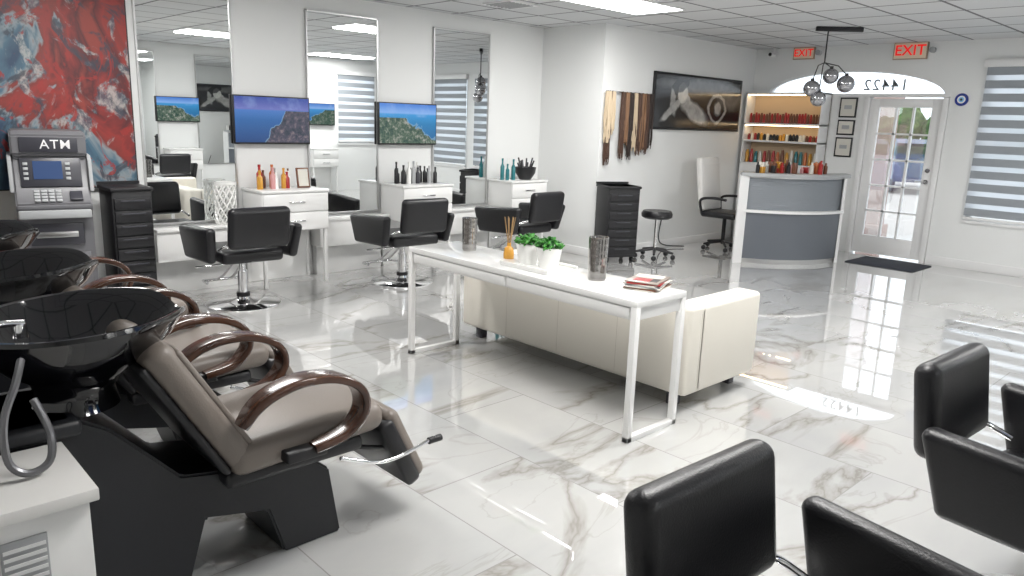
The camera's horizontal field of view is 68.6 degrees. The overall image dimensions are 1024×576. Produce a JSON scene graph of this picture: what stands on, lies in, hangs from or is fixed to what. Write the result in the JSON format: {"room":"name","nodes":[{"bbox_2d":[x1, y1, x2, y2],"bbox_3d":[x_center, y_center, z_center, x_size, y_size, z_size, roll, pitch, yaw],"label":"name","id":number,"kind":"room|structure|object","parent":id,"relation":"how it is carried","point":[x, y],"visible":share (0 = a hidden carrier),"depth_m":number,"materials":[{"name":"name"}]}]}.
{"room":"salon","nodes":[
{"label":"salon","id":0,"kind":"room"},
{"bbox_2d":[0,0,543,286],"bbox_3d":[-2.813,-1.363,6.738,8.550,2.720,0.150,-10,17,-42],"label":"wall","id":1,"kind":"structure","parent":0,"point":[268,36],"depth_m":7.82,"materials":[{"name":"white paint"}]},
{"bbox_2d":[0,0,137,190],"bbox_3d":[-3.736,-1.581,5.639,1.620,1.680,0.043,-10,17,-42],"label":"abstract painting","id":2,"kind":"object","parent":1,"relation":"attached to","point":[65,64],"visible":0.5,"depth_m":5.86,"materials":[{"name":"multicoloured"}]},
{"bbox_2d":[131,0,238,224],"bbox_3d":[-2.823,-1.547,6.551,0.810,1.960,0.028,-10,17,-42],"label":"wall mirror","id":3,"kind":"object","parent":1,"relation":"attached to","point":[183,48],"visible":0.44,"depth_m":6.53,"materials":[{"name":"silver metal"}]},
{"bbox_2d":[231,94,309,143],"bbox_3d":[-2.264,-1.580,7.062,0.760,0.440,0.067,-10,17,-42],"label":"wall tv","id":4,"kind":"object","parent":1,"relation":"attached to","point":[256,119],"visible":1,"depth_m":7.02,"materials":[{"name":"black plastic"}]},
{"bbox_2d":[103,239,532,287],"bbox_3d":[-2.802,-0.070,6.966,8.550,0.100,0.015,-10,17,-42],"label":"baseboard","id":5,"kind":"structure","parent":1,"relation":"attached to","point":[311,265],"depth_m":7.66,"materials":[{"name":"white"}]},
{"bbox_2d":[304,9,378,213],"bbox_3d":[-1.703,-1.740,7.591,0.810,1.960,0.028,-10,17,-42],"label":"wall mirror","id":6,"kind":"object","parent":1,"relation":"attached to","point":[341,50],"visible":0.83,"depth_m":7.57,"materials":[{"name":"silver metal"}]},
{"bbox_2d":[377,102,436,144],"bbox_3d":[-1.137,-1.774,8.108,0.760,0.440,0.067,-10,17,-42],"label":"wall tv","id":7,"kind":"object","parent":1,"relation":"attached to","point":[397,123],"visible":1,"depth_m":8.06,"materials":[{"name":"black plastic"}]},
{"bbox_2d":[431,27,490,205],"bbox_3d":[-0.588,-1.932,8.628,0.820,1.960,0.028,-10,17,-42],"label":"wall mirror","id":8,"kind":"object","parent":1,"relation":"attached to","point":[460,58],"visible":0.83,"depth_m":8.61,"materials":[{"name":"silver metal"}]},
{"bbox_2d":[535,23,614,247],"bbox_3d":[0.692,-1.816,9.323,0.150,2.720,1.150,-10,17,-42],"label":"wall","id":9,"kind":"structure","parent":0,"point":[577,60],"depth_m":9.12,"materials":[{"name":"white paint"}]},
{"bbox_2d":[562,244,588,256],"bbox_3d":[0.643,-0.512,9.491,0.020,0.100,0.980,-10,17,-42],"label":"baseboard","id":10,"kind":"structure","parent":9,"relation":"attached to","point":[567,248],"depth_m":9.32,"materials":[{"name":"white wood"}]},
{"bbox_2d":[127,237,1023,575],"bbox_3d":[0.986,0.504,5.511,12.250,0.120,7.770,-10,17,-42],"label":"floor","id":11,"kind":"structure","parent":0,"point":[531,472],"depth_m":4.25,"materials":[{"name":"tile"}]},
{"bbox_2d":[0,220,39,250],"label":"chair","id":12,"kind":"object","parent":11,"relation":"on","point":[16,234],"depth_m":3.76,"materials":[{"name":"black leather"}]},
{"bbox_2d":[0,247,98,392],"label":"chair","id":13,"kind":"object","parent":11,"relation":"on","point":[26,273],"depth_m":3.02,"materials":[{"name":"black"}]},
{"bbox_2d":[0,442,99,575],"bbox_3d":[-1.539,0.853,1.771,0.980,0.655,0.365,-10,17,-42],"label":"base cabinet","id":14,"kind":"object","parent":11,"relation":"on","point":[46,526],"visible":0.94,"depth_m":1.88,"materials":[{"name":"white wood"}]},
{"bbox_2d":[0,358,56,476],"bbox_3d":[-1.246,0.337,1.946,0.103,0.283,0.157,-1,13,-12],"label":"shower hose","id":15,"kind":"object","parent":14,"relation":"on","point":[43,417],"visible":1,"depth_m":1.92,"materials":[{"name":"grey metal"}]},
{"bbox_2d":[6,128,98,287],"bbox_3d":[-3.433,-0.467,5.639,0.518,1.410,0.660,-6,15,-33],"label":"machine","id":16,"kind":"object","parent":11,"relation":"on","point":[50,174],"visible":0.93,"depth_m":5.39,"materials":[{"name":"grey metal"}]},
{"bbox_2d":[82,256,166,288],"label":"chair","id":17,"kind":"object","parent":11,"relation":"on","point":[128,277],"depth_m":3.99,"materials":[{"name":"black"}]},
{"bbox_2d":[96,180,156,287],"bbox_3d":[-3.108,-0.350,6.095,0.320,1.005,0.360,-10,17,-42],"label":"trolley","id":18,"kind":"object","parent":11,"relation":"on","point":[126,206],"visible":0.67,"depth_m":5.96,"materials":[{"name":"black plastic"}]},
{"bbox_2d":[102,373,176,440],"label":"chair","id":19,"kind":"object","parent":11,"relation":"on","point":[133,411],"depth_m":3.26,"materials":[{"name":"black plastic"}]},
{"bbox_2d":[166,296,187,315],"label":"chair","id":20,"kind":"object","parent":11,"relation":"on","point":[178,302],"depth_m":4.27,"materials":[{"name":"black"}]},
{"bbox_2d":[154,223,238,291],"bbox_3d":[-2.791,-0.271,6.754,0.810,0.585,0.224,-10,17,-42],"label":"ledge","id":21,"kind":"object","parent":11,"relation":"on","point":[177,271],"visible":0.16,"depth_m":6.66,"materials":[{"name":"white"}]},
{"bbox_2d":[213,181,236,224],"bbox_3d":[-2.595,-0.771,6.798,0.196,0.385,0.196,-10,17,-42],"label":"vase","id":22,"kind":"object","parent":21,"relation":"on","point":[217,194],"visible":0.87,"depth_m":6.74,"materials":[{"name":"white ceramic"}]},
{"bbox_2d":[147,287,273,395],"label":"chair","id":23,"kind":"object","parent":11,"relation":"on","point":[249,362],"depth_m":3.47,"materials":[{"name":"black"}]},
{"bbox_2d":[0,287,442,575],"bbox_3d":[-1.082,0.484,2.675,1.602,1.012,0.726,-10,17,-42],"label":"chair","id":24,"kind":"object","parent":11,"relation":"on","point":[256,450],"visible":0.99,"depth_m":2.48,"materials":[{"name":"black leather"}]},
{"bbox_2d":[179,206,301,311],"bbox_3d":[-2.276,-0.292,6.292,0.793,0.864,0.929,-9,17,-41],"label":"chair","id":25,"kind":"object","parent":11,"relation":"on","point":[254,234],"visible":1,"depth_m":6.02,"materials":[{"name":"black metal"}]},
{"bbox_2d":[241,185,328,288],"bbox_3d":[-2.145,-0.501,7.163,0.680,0.900,0.442,-10,17,-42],"label":"station","id":26,"kind":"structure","parent":11,"relation":"on","point":[308,207],"depth_m":7.10,"materials":[{"name":"white wood"}]},
{"bbox_2d":[256,164,290,189],"bbox_3d":[-2.232,-1.046,7.016,0.385,0.221,0.195,-10,17,-42],"label":"bottles","id":27,"kind":"object","parent":26,"relation":"on","point":[260,177],"visible":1,"depth_m":6.96,"materials":[{"name":"orange glass"}]},
{"bbox_2d":[295,167,309,187],"bbox_3d":[-2.000,-1.055,7.171,0.130,0.189,0.048,-10,17,-42],"label":"picture frame","id":28,"kind":"object","parent":26,"relation":"on","point":[302,174],"visible":1,"depth_m":7.16,"materials":[{"name":"brown"}]},
{"bbox_2d":[310,212,389,274],"bbox_3d":[-1.671,-0.464,7.793,0.810,0.585,0.224,-10,17,-42],"label":"ledge","id":29,"kind":"object","parent":11,"relation":"on","point":[345,253],"visible":0.6,"depth_m":7.69,"materials":[{"name":"white"}]},
{"bbox_2d":[350,198,454,288],"bbox_3d":[-1.085,-0.485,7.345,0.793,0.864,0.929,-9,16,-40],"label":"chair","id":30,"kind":"object","parent":11,"relation":"on","point":[425,221],"visible":0.97,"depth_m":7.06,"materials":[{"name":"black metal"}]},
{"bbox_2d":[380,181,453,264],"bbox_3d":[-1.036,-0.692,8.193,0.670,0.900,0.442,-10,17,-42],"label":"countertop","id":31,"kind":"structure","parent":11,"relation":"on","point":[392,195],"depth_m":7.97,"materials":[{"name":"white"}]},
{"bbox_2d":[394,161,436,183],"bbox_3d":[-1.051,-1.251,8.083,0.502,0.238,0.183,-10,17,-42],"label":"bottles","id":32,"kind":"object","parent":31,"relation":"on","point":[414,176],"visible":1,"depth_m":7.99,"materials":[{"name":"black plastic"}]},
{"bbox_2d":[438,205,495,246],"bbox_3d":[-0.556,-0.656,8.830,0.820,0.585,0.224,-10,17,-42],"label":"ledge","id":33,"kind":"object","parent":11,"relation":"on","point":[462,211],"visible":0.14,"depth_m":8.72,"materials":[{"name":"white"}]},
{"bbox_2d":[487,178,547,250],"bbox_3d":[0.062,-0.881,9.212,0.610,0.900,0.442,-10,17,-42],"label":"cabinet","id":34,"kind":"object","parent":11,"relation":"on","point":[501,193],"depth_m":8.98,"materials":[{"name":"white wood"}]},
{"bbox_2d":[500,158,515,179],"bbox_3d":[-0.049,-1.419,8.958,0.182,0.254,0.085,-5,15,-29],"label":"bottles","id":35,"kind":"object","parent":34,"relation":"on","point":[507,176],"visible":1,"depth_m":8.94,"materials":[{"name":"teal glass"}]},
{"bbox_2d":[515,157,535,179],"bbox_3d":[0.164,-1.453,9.122,0.260,0.263,0.260,-10,17,-42],"label":"bowl","id":36,"kind":"object","parent":34,"relation":"on","point":[526,172],"visible":0.99,"depth_m":9.05,"materials":[{"name":"black ceramic"}]},
{"bbox_2d":[475,191,564,248],"bbox_3d":[0.068,-0.678,8.389,0.929,0.864,0.793,14,17,42],"label":"chair","id":37,"kind":"object","parent":11,"relation":"on","point":[544,212],"visible":0.76,"depth_m":8.08,"materials":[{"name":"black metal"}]},
{"bbox_2d":[408,241,686,443],"bbox_3d":[0.104,0.234,4.582,0.430,0.750,1.910,-10,17,-42],"label":"console table","id":38,"kind":"object","parent":11,"relation":"on","point":[609,296],"visible":0.99,"depth_m":4.10,"materials":[{"name":"white"}]},
{"bbox_2d":[462,217,477,250],"bbox_3d":[-0.279,-0.355,4.944,0.104,0.215,0.104,-10,17,-42],"label":"vase","id":39,"kind":"object","parent":38,"relation":"on","point":[469,224],"visible":1,"depth_m":4.91,"materials":[{"name":"silver metal"}]},
{"bbox_2d":[503,216,515,258],"bbox_3d":[-0.016,-0.314,4.698,0.073,0.260,0.072,-10,17,-42],"label":"reed diffuser","id":40,"kind":"object","parent":38,"relation":"on","point":[508,253],"visible":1,"depth_m":4.69,"materials":[{"name":"orange glass"}]},
{"bbox_2d":[499,233,577,274],"bbox_3d":[0.158,-0.220,4.440,0.260,0.202,0.400,-10,17,-42],"label":"potted plants","id":41,"kind":"object","parent":38,"relation":"on","point":[538,255],"visible":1,"depth_m":4.38,"materials":[{"name":"white ceramic"}]},
{"bbox_2d":[588,235,608,280],"bbox_3d":[0.475,-0.164,4.153,0.112,0.240,0.112,-10,17,-42],"label":"vase","id":42,"kind":"object","parent":38,"relation":"on","point":[598,245],"visible":1,"depth_m":4.11,"materials":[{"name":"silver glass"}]},
{"bbox_2d":[623,273,672,292],"bbox_3d":[0.729,-0.028,4.023,0.211,0.049,0.262,8,14,26],"label":"magazine stack","id":43,"kind":"object","parent":38,"relation":"on","point":[643,282],"visible":1,"depth_m":3.95,"materials":[{"name":"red paper"}]},
{"bbox_2d":[463,249,759,403],"bbox_3d":[0.589,0.185,5.176,0.781,0.620,1.981,-10,17,-42],"label":"leather sofa","id":44,"kind":"object","parent":11,"relation":"on","point":[719,332],"visible":0.56,"depth_m":4.61,"materials":[{"name":"beige leather"}]},
{"bbox_2d":[594,181,641,262],"bbox_3d":[1.239,-0.778,8.883,0.420,0.925,0.380,-2,13,-18],"label":"trolley","id":45,"kind":"object","parent":11,"relation":"on","point":[617,203],"visible":0.83,"depth_m":8.72,"materials":[{"name":"black plastic"}]},
{"bbox_2d":[634,209,674,260],"bbox_3d":[1.778,-0.663,9.222,0.500,0.590,0.517,-10,17,-42],"label":"stool","id":46,"kind":"object","parent":11,"relation":"on","point":[654,214],"visible":0.92,"depth_m":9.13,"materials":[{"name":"black plastic"}]},
{"bbox_2d":[697,157,736,252],"bbox_3d":[2.815,-1.113,9.984,0.652,1.207,0.640,13,17,40],"label":"office chair","id":47,"kind":"object","parent":11,"relation":"on","point":[708,171],"visible":0.8,"depth_m":9.96,"materials":[{"name":"white leather"}]},
{"bbox_2d":[732,92,832,236],"bbox_3d":[3.822,-1.698,10.703,0.255,2.105,1.140,-10,17,-42],"label":"shelf unit","id":48,"kind":"object","parent":11,"relation":"on","point":[795,103],"visible":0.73,"depth_m":10.65,"materials":[{"name":"beige wood"}]},
{"bbox_2d":[745,112,819,165],"bbox_3d":[3.809,-2.111,10.585,0.046,0.709,1.068,-10,17,-42],"label":"products","id":49,"kind":"object","parent":48,"relation":"on","point":[755,118],"visible":0.94,"depth_m":10.56,"materials":[{"name":"colored plastic"},{"name":"glass"},{"name":"nail polish"}]},
{"bbox_2d":[731,171,850,264],"bbox_3d":[3.482,-0.872,9.285,1.641,1.090,0.669,0,13,-11],"label":"reception desk","id":50,"kind":"object","parent":11,"relation":"on","point":[781,218],"visible":1,"depth_m":9.05,"materials":[{"name":"white laminate"},{"name":"grey laminate"}]},
{"bbox_2d":[755,160,827,174],"bbox_3d":[3.361,-1.468,9.056,0.996,0.163,0.244,0,13,-10],"label":"bottles","id":51,"kind":"object","parent":50,"relation":"on","point":[775,166],"visible":1,"depth_m":9.03,"materials":[{"name":"multicoloured plastic"}]},
{"bbox_2d":[623,439,983,575],"bbox_3d":[0.693,0.894,1.469,0.793,0.864,0.929,-9,16,-40],"label":"chair","id":52,"kind":"object","parent":11,"relation":"on","point":[715,514],"visible":1,"depth_m":1.70,"materials":[{"name":"black leather"}]},
{"bbox_2d":[845,256,930,271],"bbox_3d":[4.717,-0.305,9.416,0.650,0.012,0.810,-10,17,-42],"label":"door mat","id":53,"kind":"object","parent":11,"relation":"on","point":[865,260],"visible":1,"depth_m":9.37,"materials":[{"name":"grey rubber"}]},
{"bbox_2d":[913,342,1023,575],"bbox_3d":[1.802,0.725,2.399,0.793,0.864,0.929,-9,16,-40],"label":"chair","id":54,"kind":"object","parent":11,"relation":"on","point":[976,487],"visible":1,"depth_m":2.35,"materials":[{"name":"black leather"}]},
{"bbox_2d":[605,25,756,242],"bbox_3d":[2.271,-1.938,10.118,3.250,2.720,0.150,-10,17,-42],"label":"wall","id":55,"kind":"structure","parent":0,"point":[666,174],"depth_m":9.91,"materials":[{"name":"white paint"}]},
{"bbox_2d":[602,89,653,164],"bbox_3d":[1.411,-1.943,9.119,0.938,0.884,0.076,-10,17,-42],"label":"display","id":56,"kind":"object","parent":55,"relation":"attached to","point":[636,117],"visible":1,"depth_m":9.08,"materials":[{"name":"brown"}]},
{"bbox_2d":[658,220,683,246],"bbox_3d":[2.115,-0.764,10.041,0.433,0.427,0.106,-4,14,-24],"label":"cable","id":57,"kind":"object","parent":55,"relation":"attached to","point":[659,221],"visible":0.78,"depth_m":9.98,"materials":[{"name":"white plastic"}]},
{"bbox_2d":[636,230,732,249],"bbox_3d":[2.214,-0.633,10.280,3.400,0.100,0.020,-10,17,-42],"label":"baseboard","id":58,"kind":"structure","parent":55,"relation":"attached to","point":[717,235],"depth_m":10.47,"materials":[{"name":"white"}]},
{"bbox_2d":[650,71,742,131],"bbox_3d":[2.516,-2.481,10.087,2.080,0.710,0.032,-10,17,-42],"label":"framed poster","id":59,"kind":"object","parent":55,"relation":"attached to","point":[681,101],"visible":0.9,"depth_m":9.99,"materials":[{"name":"black plastic"}]},
{"bbox_2d":[365,0,1023,49],"bbox_3d":[1.085,-2.266,4.891,12.250,0.120,7.770,-10,17,-42],"label":"ceiling","id":60,"kind":"structure","parent":0,"point":[753,24],"depth_m":7.82,"materials":[{"name":"tile"}]},
{"bbox_2d":[482,0,538,8],"bbox_3d":[-0.015,-2.801,7.421,0.400,0.018,0.400,-10,17,-42],"label":"ceiling vent","id":61,"kind":"object","parent":60,"relation":"in","point":[508,4],"depth_m":7.37,"materials":[{"name":"white metal"}]},
{"bbox_2d":[564,0,684,14],"bbox_3d":[1.050,-2.700,7.136,1.200,0.016,0.600,-10,17,-42],"label":"ceiling light panel","id":62,"kind":"object","parent":60,"relation":"in","point":[636,7],"depth_m":7.17,"materials":[{"name":"white plastic"}]},
{"bbox_2d":[803,26,863,106],"bbox_3d":[3.541,-2.439,8.290,0.562,0.854,0.213,3,13,4],"label":"globe pendant lamp","id":63,"kind":"object","parent":60,"relation":"hanging from","point":[846,83],"visible":1,"depth_m":8.28,"materials":[{"name":"black metal"}]},
{"bbox_2d":[753,37,1023,267],"bbox_3d":[5.438,-1.639,9.289,0.160,2.720,7.770,-10,17,-42],"label":"wall","id":64,"kind":"structure","parent":0,"point":[949,237],"depth_m":9.25,"materials":[{"name":"white paint"}]},
{"bbox_2d":[768,48,777,57],"bbox_3d":[3.695,-3.329,10.612,0.165,0.122,0.080,-10,17,-42],"label":"security camera","id":65,"kind":"object","parent":64,"relation":"attached to","point":[773,53],"visible":1,"depth_m":10.60,"materials":[{"name":"white plastic"}]},
{"bbox_2d":[793,47,821,59],"bbox_3d":[4.059,-3.231,10.316,0.060,0.164,0.397,-10,17,-42],"label":"exit sign","id":66,"kind":"object","parent":64,"relation":"attached to","point":[800,53],"visible":1,"depth_m":10.32,"materials":[{"name":"beige"}]},
{"bbox_2d":[834,137,852,156],"bbox_3d":[4.477,-1.904,10.138,0.020,0.260,0.230,-10,17,-42],"label":"framed certificate","id":67,"kind":"object","parent":64,"relation":"attached to","point":[843,145],"visible":1,"depth_m":10.13,"materials":[{"name":"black paper"}]},
{"bbox_2d":[836,120,855,134],"bbox_3d":[4.486,-2.158,10.081,0.020,0.200,0.230,-10,17,-42],"label":"framed certificate","id":68,"kind":"object","parent":64,"relation":"attached to","point":[844,127],"visible":1,"depth_m":10.07,"materials":[{"name":"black paper"}]},
{"bbox_2d":[838,98,857,117],"bbox_3d":[4.495,-2.411,10.024,0.020,0.260,0.230,-10,17,-42],"label":"framed certificate","id":69,"kind":"object","parent":64,"relation":"attached to","point":[848,106],"visible":1,"depth_m":10.01,"materials":[{"name":"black paper"}]},
{"bbox_2d":[770,70,950,96],"bbox_3d":[4.556,-2.730,9.988,0.105,0.362,2.421,-10,17,-42],"label":"window","id":70,"kind":"structure","parent":64,"relation":"in","point":[885,84],"depth_m":9.73,"materials":[{"name":"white glass"}]},
{"bbox_2d":[845,97,949,262],"bbox_3d":[4.985,-1.417,9.751,0.170,2.055,1.010,-10,17,-42],"label":"door","id":71,"kind":"structure","parent":64,"relation":"in","point":[856,240],"depth_m":9.75,"materials":[{"name":"white wood"}]},
{"bbox_2d":[892,41,936,59],"bbox_3d":[5.011,-2.958,9.341,0.060,0.209,0.497,-10,17,-42],"label":"exit sign","id":72,"kind":"object","parent":64,"relation":"attached to","point":[908,50],"visible":1,"depth_m":9.35,"materials":[{"name":"beige plastic"}]},
{"bbox_2d":[955,93,968,105],"bbox_3d":[5.423,-2.272,9.048,0.029,0.150,0.150,-10,17,-42],"label":"ornament","id":73,"kind":"object","parent":64,"relation":"attached to","point":[961,99],"visible":1,"depth_m":9.04,"materials":[{"name":"blue glass"}]},
{"bbox_2d":[925,255,1023,277],"bbox_3d":[6.582,-0.021,8.224,0.020,0.110,3.810,-10,17,-42],"label":"baseboard","id":74,"kind":"structure","parent":64,"relation":"attached to","point":[934,260],"depth_m":9.15,"materials":[{"name":"white wood"}]},
{"bbox_2d":[961,216,1023,228],"bbox_3d":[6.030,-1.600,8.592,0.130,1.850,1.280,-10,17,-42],"label":"windowsill","id":75,"kind":"structure","parent":64,"relation":"in","point":[963,221],"depth_m":8.97,"materials":[{"name":"white"}]},
{"bbox_2d":[963,58,1023,225],"bbox_3d":[5.978,-1.644,8.529,0.070,1.880,1.320,-10,17,-42],"label":"zebra blind","id":76,"kind":"object","parent":64,"relation":"attached to","point":[995,190],"visible":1,"depth_m":8.79,"materials":[{"name":"white fabric"}]},
{"label":"outside","id":77,"kind":"structure","parent":0,"visible":0},
{"bbox_2d":[857,182,1023,257],"bbox_3d":[22.551,-6.715,41.501,69.490,0.150,90.000,-10,17,-42],"label":"pavement","id":78,"kind":"structure","parent":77,"point":[910,197],"depth_m":16.62,"materials":[{"name":"grey"}]},
{"bbox_2d":[864,97,904,236],"bbox_3d":[5.726,-1.852,11.708,0.380,2.200,0.380,-10,17,-42],"label":"porch column","id":79,"kind":"structure","parent":78,"relation":"on","point":[887,114],"depth_m":11.58,"materials":[{"name":"white paint"}]},
{"bbox_2d":[888,138,926,191],"bbox_3d":[12.047,-3.716,22.602,1.820,1.519,4.438,6,13,16],"label":"car","id":80,"kind":"object","parent":78,"relation":"on","point":[918,146],"visible":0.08,"depth_m":20.97,"materials":[{"name":"blue"}]},
{"bbox_2d":[896,108,930,139],"bbox_3d":[24.262,-8.399,40.231,8.836,3.808,66.485,-10,17,-42],"label":"trees","id":81,"kind":"object","parent":78,"relation":"on","point":[921,125],"visible":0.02,"depth_m":41.40,"materials":[{"name":"green plant"}]}
]}

